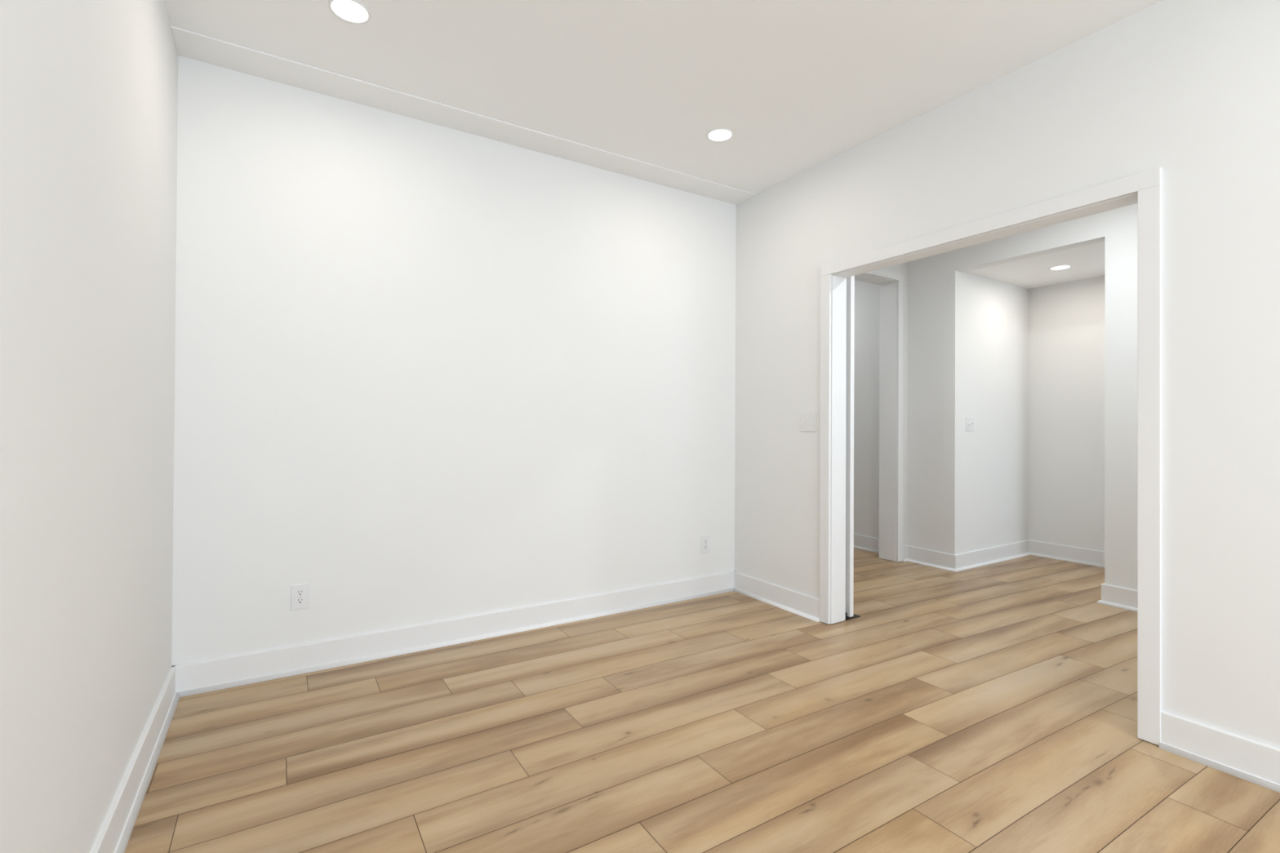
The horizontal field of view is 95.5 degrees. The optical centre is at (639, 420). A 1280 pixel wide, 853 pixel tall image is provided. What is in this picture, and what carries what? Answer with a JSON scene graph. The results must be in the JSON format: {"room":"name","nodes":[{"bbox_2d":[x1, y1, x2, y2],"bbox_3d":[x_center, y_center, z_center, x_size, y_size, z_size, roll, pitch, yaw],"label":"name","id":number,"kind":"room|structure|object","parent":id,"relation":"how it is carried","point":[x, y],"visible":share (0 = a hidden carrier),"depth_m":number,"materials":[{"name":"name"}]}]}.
{"room":"empty room","nodes":[
{"label":"empty room","id":0,"kind":"room"},
{"bbox_2d":[0,0,177,852],"bbox_3d":[-0.351,-0.216,-0.281,0.120,2.824,6.840,1,0,-32],"label":"wall","id":1,"kind":"structure","parent":0,"point":[89,88],"depth_m":1.35,"materials":[{"name":"paint"}]},
{"bbox_2d":[89,665,179,852],"bbox_3d":[-0.293,1.131,-0.249,0.034,0.131,6.600,1,0,-32],"label":"baseboard","id":2,"kind":"structure","parent":1,"relation":"attached to","point":[113,836],"depth_m":1.85,"materials":[{"name":"paint"}]},
{"bbox_2d":[171,54,736,666],"bbox_3d":[-0.705,-0.194,3.456,3.228,2.824,0.120,1,0,-32],"label":"wall","id":3,"kind":"structure","parent":0,"point":[425,372],"depth_m":3.10,"materials":[{"name":"paint"}]},
{"bbox_2d":[290,583,309,610],"bbox_3d":[-1.636,0.847,2.798,0.076,0.118,0.008,1,0,-32],"label":"wall outlet","id":4,"kind":"object","parent":3,"relation":"attached to","point":[300,597],"visible":1,"depth_m":2.80,"materials":[{"name":"white plastic"}]},
{"bbox_2d":[296,597,304,604],"bbox_3d":[-1.635,0.866,2.796,0.034,0.028,0.002,1,0,-32],"label":"receptacle","id":5,"kind":"object","parent":4,"relation":"attached to","point":[299,600],"depth_m":2.80,"materials":[{"name":"white plastic"}]},
{"bbox_2d":[296,589,304,595],"bbox_3d":[-1.635,0.827,2.796,0.034,0.028,0.002,1,0,-32],"label":"receptacle","id":6,"kind":"object","parent":4,"relation":"attached to","point":[299,592],"depth_m":2.80,"materials":[{"name":"white plastic"}]},
{"bbox_2d":[171,571,733,697],"bbox_3d":[-0.672,1.152,3.383,3.228,0.131,0.034,1,0,-32],"label":"baseboard","id":7,"kind":"structure","parent":3,"relation":"attached to","point":[224,673],"depth_m":3.08,"materials":[{"name":"paint"}]},
{"bbox_2d":[170,25,756,204],"bbox_3d":[-0.608,-1.603,3.322,3.228,0.007,0.216,1,0,-32],"label":"trim","id":8,"kind":"structure","parent":3,"relation":"attached to","point":[188,44],"depth_m":2.99,"materials":[{"name":"paint"}]},
{"bbox_2d":[700,535,709,553],"bbox_3d":[0.463,0.871,4.104,0.076,0.118,0.008,1,0,-32],"label":"wall outlet","id":9,"kind":"object","parent":3,"relation":"attached to","point":[704,540],"visible":1,"depth_m":4.10,"materials":[{"name":"white plastic"}]},
{"bbox_2d":[164,0,1162,194],"bbox_3d":[1.910,-1.659,2.296,6.658,0.120,8.820,1,0,-32],"label":"ceiling","id":10,"kind":"structure","parent":0,"point":[798,85],"depth_m":2.56,"materials":[{"name":"paint"}]},
{"bbox_2d":[328,0,371,23],"bbox_3d":[-1.141,-1.611,2.286,0.151,0.010,0.151,1,0,-32],"label":"recessed light","id":11,"kind":"object","parent":10,"relation":"in","point":[353,11],"visible":1,"depth_m":2.28,"materials":[{"name":"paint"}]},
{"bbox_2d":[706,128,733,142],"bbox_3d":[0.448,-1.596,3.252,0.151,0.010,0.151,1,0,-32],"label":"recessed light","id":12,"kind":"object","parent":10,"relation":"in","point":[717,135],"visible":1,"depth_m":3.24,"materials":[{"name":"paint"}]},
{"bbox_2d":[124,547,1279,852],"bbox_3d":[2.005,1.274,2.116,6.700,0.100,9.732,1,0,-32],"label":"floor","id":13,"kind":"structure","parent":0,"point":[992,708],"depth_m":2.18,"materials":[{"name":"brown wood"}]},
{"bbox_2d":[845,612,860,620],"bbox_3d":[1.318,1.207,3.637,0.132,0.046,0.044,1,0,-32],"label":"floor guide","id":14,"kind":"object","parent":13,"relation":"on","point":[847,618],"visible":0.59,"depth_m":3.62,"materials":[{"name":"black metal"}]},
{"bbox_2d":[853,280,879,538],"bbox_3d":[1.879,-0.162,6.280,0.120,2.824,2.015,1,0,-32],"label":"wall","id":15,"kind":"structure","parent":0,"point":[867,295],"depth_m":5.65,"materials":[{"name":"paint"}]},
{"bbox_2d":[853,533,879,553],"bbox_3d":[1.838,1.183,6.180,0.034,0.131,1.895,1,0,-32],"label":"baseboard","id":16,"kind":"structure","parent":15,"relation":"attached to","point":[861,542],"depth_m":5.61,"materials":[{"name":"paint"}]},
{"bbox_2d":[883,262,907,546],"bbox_3d":[2.152,-0.168,5.163,3.194,2.824,0.170,1,0,-32],"label":"wall","id":17,"kind":"structure","parent":0,"point":[901,268],"depth_m":5.20,"materials":[{"name":"paint"}]},
{"bbox_2d":[854,273,897,561],"bbox_3d":[1.828,-0.010,4.961,0.951,2.496,0.169,1,0,-32],"label":"trim","id":18,"kind":"structure","parent":17,"relation":"attached to","point":[888,287],"depth_m":5.20,"materials":[{"name":"paint"}]},
{"bbox_2d":[864,268,903,562],"bbox_3d":[1.878,-0.038,4.880,1.062,2.552,0.020,1,0,-32],"label":"trim","id":19,"kind":"structure","parent":17,"relation":"attached to","point":[899,277],"depth_m":5.13,"materials":[{"name":"paint"}]},
{"bbox_2d":[962,272,1028,553],"bbox_3d":[3.141,-0.161,5.422,1.240,2.824,0.435,1,0,-32],"label":"wall","id":20,"kind":"structure","parent":0,"point":[995,473],"depth_m":5.18,"materials":[{"name":"paint"}]},
{"bbox_2d":[965,417,973,431],"bbox_3d":[2.820,0.026,4.954,0.118,0.118,0.020,1,0,-32],"label":"light switch","id":21,"kind":"object","parent":20,"relation":"attached to","point":[969,420],"visible":1,"depth_m":4.95,"materials":[{"name":"white plastic"}]},
{"bbox_2d":[902,539,1104,572],"bbox_3d":[3.179,1.184,5.145,1.720,0.131,0.646,0,0,-3],"label":"baseboard","id":22,"kind":"structure","parent":20,"relation":"attached to","point":[972,559],"depth_m":5.11,"materials":[{"name":"paint"}]},
{"bbox_2d":[734,0,1279,749],"bbox_3d":[2.467,-0.189,1.523,0.116,2.824,6.685,1,0,-32],"label":"wall","id":23,"kind":"structure","parent":0,"point":[1189,90],"depth_m":2.19,"materials":[{"name":"paint"}]},
{"bbox_2d":[733,571,819,622],"bbox_3d":[0.888,1.164,3.899,0.034,0.131,0.804,1,0,-32],"label":"baseboard","id":24,"kind":"structure","parent":23,"relation":"attached to","point":[803,605],"depth_m":3.85,"materials":[{"name":"paint"}]},
{"bbox_2d":[800,413,815,431],"bbox_3d":[1.053,0.008,3.664,0.020,0.118,0.118,1,0,-32],"label":"light switch","id":25,"kind":"object","parent":23,"relation":"attached to","point":[807,420],"visible":1,"depth_m":3.66,"materials":[{"name":"white plastic"}]},
{"bbox_2d":[845,275,854,617],"bbox_3d":[1.121,0.095,3.943,0.039,2.248,0.760,1,0,-32],"label":"door","id":26,"kind":"structure","parent":23,"relation":"in","point":[850,280],"depth_m":3.62,"materials":[{"name":"paint"}]},
{"bbox_2d":[830,192,1137,624],"bbox_3d":[1.597,0.161,2.916,0.115,2.126,1.508,1,0,-32],"label":"trim","id":27,"kind":"structure","parent":23,"relation":"attached to","point":[837,336],"depth_m":3.52,"materials":[{"name":"paint"}]},
{"bbox_2d":[819,167,1161,745],"bbox_3d":[1.540,0.133,2.881,0.020,2.182,1.619,1,0,-32],"label":"trim","id":28,"kind":"structure","parent":23,"relation":"attached to","point":[1148,184],"depth_m":2.23,"materials":[{"name":"paint"}]},
{"bbox_2d":[1159,711,1279,792],"bbox_3d":[3.059,1.154,0.410,0.034,0.131,4.177,1,0,-32],"label":"baseboard","id":29,"kind":"structure","parent":23,"relation":"attached to","point":[1249,760],"depth_m":2.04,"materials":[{"name":"paint"}]},
{"bbox_2d":[906,203,1137,590],"bbox_3d":[3.356,-0.170,3.789,0.120,2.824,3.435,1,0,-32],"label":"wall","id":30,"kind":"structure","parent":0,"point":[935,313],"depth_m":4.85,"materials":[{"name":"paint"}]},
{"bbox_2d":[1097,582,1137,611],"bbox_3d":[3.696,1.175,3.222,0.187,0.131,1.878,1,0,-32],"label":"baseboard","id":31,"kind":"structure","parent":30,"relation":"attached to","point":[1111,595],"depth_m":3.88,"materials":[{"name":"paint"}]},
{"bbox_2d":[963,240,1105,288],"bbox_3d":[3.972,-1.288,3.990,1.120,0.060,2.880,1,0,-32],"label":"ceiling","id":32,"kind":"structure","parent":0,"point":[1087,261],"depth_m":4.81,"materials":[{"name":"paint"}]},
{"bbox_2d":[1048,265,1071,270],"bbox_3d":[3.438,-1.251,4.753,0.151,0.010,0.151,1,0,-32],"label":"recessed light","id":33,"kind":"object","parent":32,"relation":"in","point":[1059,267],"visible":1,"depth_m":4.74,"materials":[{"name":"paint"}]},
{"bbox_2d":[1028,275,1105,551],"bbox_3d":[4.492,-0.160,4.311,0.120,2.824,2.880,1,0,-32],"label":"wall","id":34,"kind":"structure","parent":0,"point":[1066,320],"depth_m":5.24,"materials":[{"name":"paint"}]}
]}

